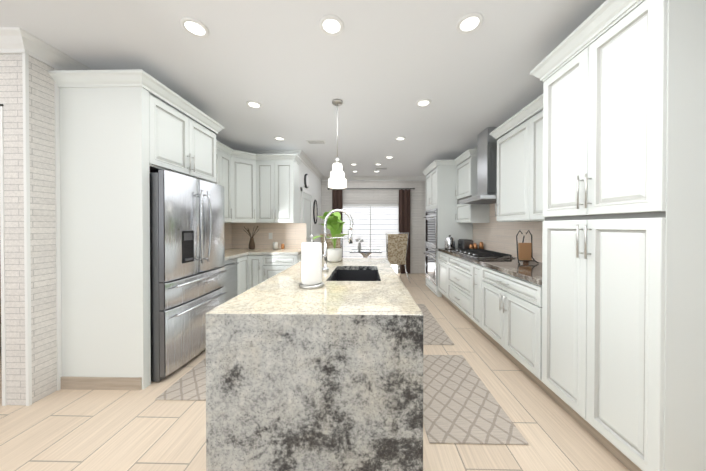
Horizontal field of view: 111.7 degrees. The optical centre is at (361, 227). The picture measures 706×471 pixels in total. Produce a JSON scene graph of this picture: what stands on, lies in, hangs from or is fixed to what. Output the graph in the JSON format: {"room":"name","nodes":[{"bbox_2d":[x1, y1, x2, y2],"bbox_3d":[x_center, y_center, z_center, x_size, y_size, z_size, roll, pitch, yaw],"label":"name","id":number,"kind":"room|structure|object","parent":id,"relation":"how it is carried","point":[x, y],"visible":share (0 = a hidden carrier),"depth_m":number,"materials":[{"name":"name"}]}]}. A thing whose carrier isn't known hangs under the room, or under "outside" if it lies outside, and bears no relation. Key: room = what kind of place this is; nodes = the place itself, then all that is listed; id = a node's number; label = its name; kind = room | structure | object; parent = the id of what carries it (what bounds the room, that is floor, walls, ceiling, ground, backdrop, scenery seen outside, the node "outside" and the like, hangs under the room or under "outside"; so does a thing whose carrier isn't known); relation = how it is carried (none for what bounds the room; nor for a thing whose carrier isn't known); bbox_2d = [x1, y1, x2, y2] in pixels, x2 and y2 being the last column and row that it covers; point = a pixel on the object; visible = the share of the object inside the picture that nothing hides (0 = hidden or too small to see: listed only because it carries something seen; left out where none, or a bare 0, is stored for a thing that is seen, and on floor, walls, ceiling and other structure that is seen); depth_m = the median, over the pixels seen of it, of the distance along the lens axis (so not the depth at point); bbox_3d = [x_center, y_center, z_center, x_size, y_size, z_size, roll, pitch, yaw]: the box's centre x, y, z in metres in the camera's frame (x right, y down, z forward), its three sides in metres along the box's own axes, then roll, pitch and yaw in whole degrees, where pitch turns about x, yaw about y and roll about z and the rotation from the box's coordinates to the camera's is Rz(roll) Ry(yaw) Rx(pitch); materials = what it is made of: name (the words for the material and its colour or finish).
{"room":"kitchen","nodes":[
{"label":"kitchen","id":0,"kind":"room"},
{"bbox_2d":[0,54,25,404],"bbox_3d":[-6.262,-0.038,1.948,7.540,2.740,0.185,0,0,1],"label":"brick wall","id":1,"kind":"structure","parent":0,"point":[11,90],"depth_m":1.79,"materials":[{"name":"white brick"}]},
{"bbox_2d":[0,27,44,57],"bbox_3d":[-6.214,-1.350,1.808,7.639,0.115,0.115,0,0,1],"label":"crown molding","id":2,"kind":"structure","parent":1,"relation":"attached to","point":[16,40],"depth_m":1.75,"materials":[{"name":"white wood"}]},
{"bbox_2d":[0,53,61,405],"bbox_3d":[-3.065,0.020,1.886,1.174,2.625,0.193,0,0,1],"label":"trim","id":3,"kind":"structure","parent":1,"relation":"attached to","point":[27,250],"depth_m":1.79,"materials":[{"name":"white wood"}]},
{"bbox_2d":[29,56,56,403],"bbox_3d":[-2.490,-0.038,1.877,0.004,2.740,0.184,0,0,1],"label":"brick wall","id":4,"kind":"structure","parent":0,"point":[42,228],"depth_m":1.87,"materials":[{"name":"white brick"}]},
{"bbox_2d":[35,42,92,69],"bbox_3d":[-2.418,-1.359,3.148,0.099,0.115,2.710,0,0,1],"label":"crown molding","id":5,"kind":"structure","parent":4,"relation":"attached to","point":[55,58],"depth_m":1.93,"materials":[{"name":"white wood"}]},
{"bbox_2d":[64,77,219,184],"bbox_3d":[-2.127,-0.893,2.482,0.700,0.722,0.911,0,0,1],"label":"upper cabinet","id":6,"kind":"object","parent":4,"relation":"attached to","point":[124,134],"depth_m":1.96,"materials":[{"name":"white paint"}]},
{"bbox_2d":[220,145,231,224],"bbox_3d":[-2.288,-0.670,3.419,0.343,1.182,0.946,0,0,1],"label":"upper cabinet","id":7,"kind":"object","parent":0,"relation":"attached to","point":[225,153],"depth_m":3.76,"materials":[{"name":"white paint"}]},
{"bbox_2d":[232,157,255,224],"bbox_3d":[-1.978,-0.618,4.027,0.297,1.050,0.297,0,0,1],"label":"upper cabinet","id":8,"kind":"object","parent":0,"relation":"attached to","point":[243,168],"depth_m":4.03,"materials":[{"name":"white paint"}]},
{"bbox_2d":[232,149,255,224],"bbox_3d":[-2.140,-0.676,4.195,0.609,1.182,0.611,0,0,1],"label":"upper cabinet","id":9,"kind":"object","parent":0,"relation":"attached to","point":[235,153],"depth_m":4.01,"materials":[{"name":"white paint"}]},
{"bbox_2d":[0,0,605,175],"bbox_3d":[-3.885,-1.452,3.870,12.220,0.060,13.000,0,0,1],"label":"ceiling","id":10,"kind":"structure","parent":0,"point":[379,68],"depth_m":2.03,"materials":[{"name":"white paint"}]},
{"bbox_2d":[180,17,208,37],"bbox_3d":[-1.166,-1.400,1.679,0.168,0.011,0.168,0,0,-8],"label":"recessed light","id":11,"kind":"object","parent":10,"relation":"in","point":[194,27],"depth_m":1.67,"materials":[{"name":"white plastic"}]},
{"bbox_2d":[246,100,261,108],"bbox_3d":[-1.226,-1.408,2.741,0.168,0.011,0.168,0,0,-8],"label":"recessed light","id":12,"kind":"object","parent":10,"relation":"in","point":[253,104],"depth_m":2.73,"materials":[{"name":"white plastic"}]},
{"bbox_2d":[274,136,284,140],"bbox_3d":[-1.296,-1.416,3.802,0.168,0.011,0.168,0,0,-8],"label":"recessed light","id":13,"kind":"object","parent":10,"relation":"in","point":[278,138],"depth_m":3.80,"materials":[{"name":"white plastic"}]},
{"bbox_2d":[306,140,325,143],"bbox_3d":[-0.742,-1.418,3.962,0.300,0.010,0.150,0,0,1],"label":"ceiling vent","id":14,"kind":"object","parent":10,"relation":"in","point":[316,142],"depth_m":3.95,"materials":[{"name":"white"}]},
{"bbox_2d":[319,14,343,35],"bbox_3d":[-0.206,-1.400,1.661,0.168,0.011,0.168,0,0,-8],"label":"recessed light","id":15,"kind":"object","parent":10,"relation":"in","point":[331,25],"depth_m":1.65,"materials":[{"name":"white plastic"}]},
{"bbox_2d":[328,99,346,188],"bbox_3d":[-0.267,-0.934,2.686,0.206,0.960,0.206,0,0,1],"label":"pendant light","id":16,"kind":"object","parent":10,"relation":"hanging from","point":[337,180],"visible":1,"depth_m":2.63,"materials":[{"name":"white glass"}]},
{"bbox_2d":[395,136,405,140],"bbox_3d":[0.625,-1.416,3.806,0.168,0.011,0.168,0,0,-8],"label":"recessed light","id":17,"kind":"object","parent":10,"relation":"in","point":[400,138],"depth_m":3.80,"materials":[{"name":"white plastic"}]},
{"bbox_2d":[416,99,430,106],"bbox_3d":[0.704,-1.408,2.704,0.168,0.011,0.168,0,0,-8],"label":"recessed light","id":18,"kind":"object","parent":10,"relation":"in","point":[422,102],"depth_m":2.69,"materials":[{"name":"white plastic"}]},
{"bbox_2d":[456,12,482,33],"bbox_3d":[0.744,-1.400,1.643,0.168,0.011,0.168,0,0,-8],"label":"recessed light","id":19,"kind":"object","parent":10,"relation":"in","point":[470,22],"depth_m":1.63,"materials":[{"name":"white plastic"}]},
{"bbox_2d":[299,162,320,241],"bbox_3d":[-1.211,-0.065,5.661,0.100,2.740,2.340,0,0,1],"label":"wall","id":20,"kind":"structure","parent":0,"point":[314,188],"depth_m":5.82,"materials":[{"name":"white paint"}]},
{"bbox_2d":[238,150,295,153],"bbox_3d":[-1.764,-1.369,4.444,1.140,0.115,0.095,0,0,1],"label":"crown molding","id":21,"kind":"structure","parent":20,"relation":"attached to","point":[249,151],"depth_m":4.41,"materials":[{"name":"white wood"}]},
{"bbox_2d":[256,154,299,224],"bbox_3d":[-1.500,-0.676,4.317,0.667,1.182,0.343,0,0,1],"label":"upper cabinet","id":22,"kind":"object","parent":20,"relation":"attached to","point":[277,175],"depth_m":4.15,"materials":[{"name":"white paint"}]},
{"bbox_2d":[304,174,308,187],"bbox_3d":[-1.153,-0.991,5.073,0.036,0.300,0.300,0,0,1],"label":"wall clock","id":23,"kind":"object","parent":20,"relation":"attached to","point":[306,180],"visible":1,"depth_m":4.98,"materials":[{"name":"grey metal"}]},
{"bbox_2d":[301,187,313,241],"bbox_3d":[-1.127,0.259,5.131,0.086,2.100,0.940,0,0,1],"label":"hall door","id":24,"kind":"structure","parent":20,"relation":"in","point":[306,206],"depth_m":5.15,"materials":[{"name":"white wood"}]},
{"bbox_2d":[296,150,323,180],"bbox_3d":[-1.116,-1.377,5.552,0.095,0.115,2.335,0,0,1],"label":"crown molding","id":25,"kind":"structure","parent":20,"relation":"attached to","point":[300,153],"depth_m":5.18,"materials":[{"name":"white wood"}]},
{"bbox_2d":[313,200,317,223],"bbox_3d":[-1.139,-0.398,5.977,0.030,0.609,0.420,0,0,1],"label":"oval mirror","id":26,"kind":"object","parent":20,"relation":"attached to","point":[315,211],"visible":0.98,"depth_m":5.95,"materials":[{"name":"grey metal"}]},
{"bbox_2d":[0,271,629,470],"bbox_3d":[-3.885,1.348,3.891,12.220,0.060,13.000,0,0,1],"label":"floor","id":27,"kind":"structure","parent":0,"point":[97,430],"depth_m":1.58,"materials":[{"name":"brown wood"}]},
{"bbox_2d":[0,265,0,323],"bbox_3d":[-3.768,0.728,2.657,0.660,1.203,0.600,0,1,43],"label":"dining chair","id":28,"kind":"object","parent":27,"relation":"on","point":[0,294],"depth_m":2.40,"materials":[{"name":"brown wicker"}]},
{"bbox_2d":[155,358,205,400],"bbox_3d":[-1.261,1.323,2.491,0.640,0.010,1.300,0,0,1],"label":"rug","id":29,"kind":"object","parent":27,"relation":"on","point":[190,384],"visible":0.23,"depth_m":1.98,"materials":[{"name":"beige fabric"}]},
{"bbox_2d":[149,170,226,381],"bbox_3d":[-2.003,0.415,2.481,0.830,1.825,0.865,0,0,1],"label":"refrigerator","id":30,"kind":"object","parent":27,"relation":"on","point":[187,258],"visible":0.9,"depth_m":2.20,"materials":[{"name":"silver metal"}]},
{"bbox_2d":[224,257,239,301],"bbox_3d":[-2.158,0.882,3.270,0.610,0.880,0.630,0,0,1],"label":"base cabinet","id":31,"kind":"object","parent":27,"relation":"on","point":[232,276],"depth_m":3.44,"materials":[{"name":"white paint"}]},
{"bbox_2d":[240,257,247,293],"bbox_3d":[-2.148,0.879,3.755,0.610,0.880,0.340,0,0,1],"label":"base cabinet","id":32,"kind":"object","parent":27,"relation":"on","point":[243,260],"depth_m":3.76,"materials":[{"name":"white paint"}]},
{"bbox_2d":[248,253,300,289],"bbox_3d":[-1.444,0.876,4.189,0.830,0.880,0.620,0,0,1],"label":"base cabinet","id":33,"kind":"object","parent":27,"relation":"on","point":[260,269],"depth_m":3.88,"materials":[{"name":"white paint"}]},
{"bbox_2d":[225,249,251,260],"bbox_3d":[-2.141,0.416,3.731,0.626,0.045,1.556,0,0,1],"label":"countertop","id":34,"kind":"structure","parent":33,"relation":"on","point":[229,253],"depth_m":3.80,"materials":[{"name":"beige stone"}]},
{"bbox_2d":[248,249,300,256],"bbox_3d":[-1.414,0.413,4.176,0.809,0.045,0.638,0,0,1],"label":"countertop","id":35,"kind":"structure","parent":33,"relation":"on","point":[255,252],"depth_m":3.89,"materials":[{"name":"beige stone"}]},
{"bbox_2d":[244,226,257,248],"bbox_3d":[-1.923,0.172,4.259,0.230,0.418,0.278,0,0,1],"label":"vase","id":36,"kind":"object","parent":35,"relation":"on","point":[251,244],"visible":1,"depth_m":4.21,"materials":[{"name":"brown ceramic"}]},
{"bbox_2d":[273,242,277,248],"bbox_3d":[-1.537,0.318,4.279,0.087,0.125,0.087,0,0,-14],"label":"canister","id":37,"kind":"object","parent":35,"relation":"on","point":[275,245],"depth_m":4.24,"materials":[{"name":"white ceramic"}]},
{"bbox_2d":[206,258,422,470],"bbox_3d":[-0.209,0.888,2.158,1.048,0.884,2.020,0,0,1],"label":"kitchen island","id":38,"kind":"object","parent":27,"relation":"on","point":[328,376],"depth_m":1.15,"materials":[{"name":"grey stone"}]},
{"bbox_2d":[210,258,341,317],"bbox_3d":[-0.498,0.426,2.160,0.471,0.040,1.940,0,0,1],"label":"island countertop","id":39,"kind":"structure","parent":38,"relation":"on","point":[281,296],"depth_m":1.41,"materials":[{"name":"beige stone"}]},
{"bbox_2d":[299,234,323,288],"bbox_3d":[-0.346,0.226,1.676,0.176,0.363,0.176,0,0,1],"label":"paper towel","id":40,"kind":"object","parent":39,"relation":"on","point":[311,264],"visible":1,"depth_m":1.62,"materials":[{"name":"white paper"}]},
{"bbox_2d":[313,210,347,261],"bbox_3d":[-0.337,0.089,2.833,0.422,0.621,0.544,0,0,1],"label":"potted plant","id":41,"kind":"object","parent":39,"relation":"on","point":[335,223],"visible":1,"depth_m":2.77,"materials":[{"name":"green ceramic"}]},
{"bbox_2d":[322,209,353,271],"bbox_3d":[-0.216,0.115,2.195,0.299,0.578,0.134,0,0,1],"label":"faucet","id":42,"kind":"object","parent":39,"relation":"on","point":[350,241],"visible":1,"depth_m":2.22,"materials":[{"name":"silver metal"}]},
{"bbox_2d":[374,258,421,317],"bbox_3d":[0.236,0.426,2.146,0.157,0.040,1.940,0,0,1],"label":"island countertop","id":43,"kind":"structure","parent":38,"relation":"on","point":[399,302],"depth_m":1.47,"materials":[{"name":"beige stone"}]},
{"bbox_2d":[319,233,341,254],"bbox_3d":[-0.632,0.713,5.778,0.624,1.196,0.664,0,0,16],"label":"chair","id":44,"kind":"object","parent":27,"relation":"on","point":[330,243],"visible":0.21,"depth_m":5.52,"materials":[{"name":"fabric"}]},
{"bbox_2d":[349,237,381,257],"bbox_3d":[0.113,0.768,5.837,0.740,1.072,0.850,0,0,1],"label":"table","id":45,"kind":"object","parent":27,"relation":"on","point":[365,253],"visible":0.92,"depth_m":5.70,"materials":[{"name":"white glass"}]},
{"bbox_2d":[386,233,410,282],"bbox_3d":[0.811,0.712,5.870,0.624,1.196,0.664,0,0,-9],"label":"chair","id":46,"kind":"object","parent":27,"relation":"on","point":[396,248],"visible":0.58,"depth_m":5.64,"materials":[{"name":"fabric"}]},
{"bbox_2d":[417,304,453,344],"bbox_3d":[0.762,1.316,3.403,0.610,0.010,1.400,0,0,1],"label":"rug","id":47,"kind":"object","parent":27,"relation":"on","point":[434,333],"visible":0.48,"depth_m":3.03,"materials":[{"name":"beige fabric"}]},
{"bbox_2d":[438,252,445,299],"bbox_3d":[1.783,0.875,4.266,0.655,0.880,0.530,0,0,1],"label":"base cabinet","id":48,"kind":"object","parent":27,"relation":"on","point":[441,255],"depth_m":4.35,"materials":[{"name":"white paint"}]},
{"bbox_2d":[424,160,473,295],"bbox_3d":[1.777,0.019,4.960,0.693,2.582,0.869,0,0,1],"label":"tall cabinet","id":49,"kind":"object","parent":27,"relation":"on","point":[440,224],"depth_m":4.53,"materials":[{"name":"white paint"}]},
{"bbox_2d":[446,256,469,321],"bbox_3d":[1.769,0.880,3.551,0.655,0.880,0.900,0,0,1],"label":"base cabinet","id":50,"kind":"object","parent":27,"relation":"on","point":[457,271],"depth_m":3.55,"materials":[{"name":"white paint"}]},
{"bbox_2d":[470,264,477,329],"bbox_3d":[1.758,0.884,2.971,0.655,0.880,0.260,0,0,1],"label":"base cabinet","id":51,"kind":"object","parent":27,"relation":"on","point":[473,267],"depth_m":3.05,"materials":[{"name":"white paint"}]},
{"bbox_2d":[423,355,528,444],"bbox_3d":[0.735,1.326,1.978,0.610,0.010,1.010,0,0,1],"label":"rug","id":52,"kind":"object","parent":27,"relation":"on","point":[461,405],"visible":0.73,"depth_m":1.75,"materials":[{"name":"beige fabric"}]},
{"bbox_2d":[478,264,537,384],"bbox_3d":[1.747,0.889,2.356,0.655,0.880,0.970,0,0,1],"label":"base cabinet","id":53,"kind":"object","parent":27,"relation":"on","point":[507,305],"depth_m":2.29,"materials":[{"name":"white paint"}]},
{"bbox_2d":[438,248,537,283],"bbox_3d":[1.757,0.420,3.198,0.667,0.045,2.658,0,0,1],"label":"countertop","id":54,"kind":"structure","parent":53,"relation":"on","point":[525,270],"depth_m":2.62,"materials":[{"name":"stone"}]},
{"bbox_2d":[445,235,454,248],"bbox_3d":[1.615,0.258,4.352,0.180,0.260,0.271,0,0,1],"label":"kettle","id":55,"kind":"object","parent":54,"relation":"on","point":[449,242],"visible":1,"depth_m":4.29,"materials":[{"name":"silver metal"}]},
{"bbox_2d":[458,239,473,248],"bbox_3d":[1.866,0.298,4.285,0.195,0.182,0.260,0,0,1],"label":"toaster","id":56,"kind":"object","parent":54,"relation":"on","point":[464,243],"visible":0.9,"depth_m":4.17,"materials":[{"name":"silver metal"}]},
{"bbox_2d":[469,243,476,248],"bbox_3d":[1.908,0.325,4.068,0.134,0.130,0.068,0,0,-11],"label":"jar","id":57,"kind":"object","parent":54,"relation":"on","point":[474,245],"depth_m":4.05,"materials":[{"name":"orange glass"}]},
{"bbox_2d":[479,242,483,248],"bbox_3d":[2.029,0.316,4.042,0.068,0.150,0.068,0,0,-14],"label":"jar","id":58,"kind":"object","parent":54,"relation":"on","point":[481,246],"depth_m":4.02,"materials":[{"name":"orange glass"}]},
{"bbox_2d":[453,249,514,258],"bbox_3d":[1.750,0.372,3.528,0.500,0.045,0.880,0,0,1],"label":"cooktop","id":59,"kind":"object","parent":54,"relation":"in","point":[478,253],"visible":1,"depth_m":3.30,"materials":[{"name":"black metal"}]},
{"bbox_2d":[516,230,538,262],"bbox_3d":[1.865,0.211,2.745,0.230,0.370,0.170,0,0,1],"label":"easel","id":60,"kind":"object","parent":54,"relation":"on","point":[524,251],"visible":0.98,"depth_m":2.71,"materials":[{"name":"brown wood"}]},
{"bbox_2d":[538,0,705,470],"bbox_3d":[1.730,0.044,1.485,0.655,2.582,0.760,0,0,1],"label":"tall cabinet","id":61,"kind":"object","parent":27,"relation":"on","point":[592,322],"depth_m":1.26,"materials":[{"name":"white paint"}]},
{"bbox_2d":[321,181,425,272],"bbox_3d":[0.462,-0.074,6.859,3.400,2.740,0.120,0,0,1],"label":"wall","id":62,"kind":"structure","parent":0,"point":[417,214],"depth_m":6.79,"materials":[{"name":"white paint"}]},
{"bbox_2d":[343,204,398,272],"bbox_3d":[0.264,0.230,6.962,2.040,2.230,0.306,0,0,1],"label":"door","id":63,"kind":"structure","parent":62,"relation":"in","point":[373,224],"depth_m":6.82,"materials":[{"name":"white glass"}]},
{"bbox_2d":[328,188,414,189],"bbox_3d":[0.280,-1.093,6.748,2.450,0.050,0.093,0,0,1],"label":"curtain rod","id":64,"kind":"object","parent":62,"relation":"attached to","point":[379,188],"visible":1,"depth_m":6.71,"materials":[{"name":"grey metal"}]},
{"bbox_2d":[332,190,342,257],"bbox_3d":[-0.670,0.107,6.752,0.300,2.360,0.056,0,0,1],"label":"curtain","id":65,"kind":"object","parent":64,"relation":"hanging from","point":[337,199],"visible":0.38,"depth_m":6.75,"materials":[{"name":"brown fabric"}]},
{"bbox_2d":[399,189,409,273],"bbox_3d":[1.220,0.107,6.716,0.320,2.360,0.056,0,0,1],"label":"curtain","id":66,"kind":"object","parent":64,"relation":"hanging from","point":[404,211],"visible":0.81,"depth_m":6.72,"materials":[{"name":"brown fabric"}]},
{"bbox_2d":[324,176,425,180],"bbox_3d":[0.460,-1.386,6.743,3.200,0.115,0.095,0,0,1],"label":"crown molding","id":67,"kind":"structure","parent":62,"relation":"attached to","point":[349,178],"depth_m":6.74,"materials":[{"name":"white wood"}]},
{"bbox_2d":[454,149,489,223],"bbox_3d":[1.945,-0.676,4.209,0.311,1.182,0.615,0,0,1],"label":"upper cabinet","id":68,"kind":"object","parent":0,"relation":"attached to","point":[465,174],"depth_m":4.03,"materials":[{"name":"white paint"}]},
{"bbox_2d":[457,109,542,165],"bbox_3d":[2.024,-1.352,2.060,0.095,0.115,9.400,0,0,1],"label":"crown molding","id":69,"kind":"structure","parent":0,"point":[542,109],"depth_m":3.14,"materials":[{"name":"white wood"}]},
{"bbox_2d":[494,108,525,223],"bbox_3d":[1.919,-0.666,2.813,0.311,1.182,0.637,0,0,1],"label":"upper cabinet","id":70,"kind":"object","parent":0,"relation":"attached to","point":[510,207],"depth_m":2.81,"materials":[{"name":"white paint"}]},
{"bbox_2d":[526,100,537,223],"bbox_3d":[1.907,-0.661,2.176,0.311,1.182,0.637,0,0,1],"label":"upper cabinet","id":71,"kind":"object","parent":0,"relation":"attached to","point":[532,123],"depth_m":2.46,"materials":[{"name":"white paint"}]},
{"bbox_3d":[2.132,-0.039,2.067,0.120,2.740,9.600,0,0,1],"label":"wall","id":72,"kind":"structure","parent":0,"visible":0},
{"bbox_2d":[459,127,496,203],"bbox_3d":[1.833,-0.897,3.517,0.507,1.041,0.756,0,0,1],"label":"range hood","id":73,"kind":"object","parent":72,"relation":"attached to","point":[486,167],"visible":0.65,"depth_m":3.37,"materials":[{"name":"silver metal"}]}
]}

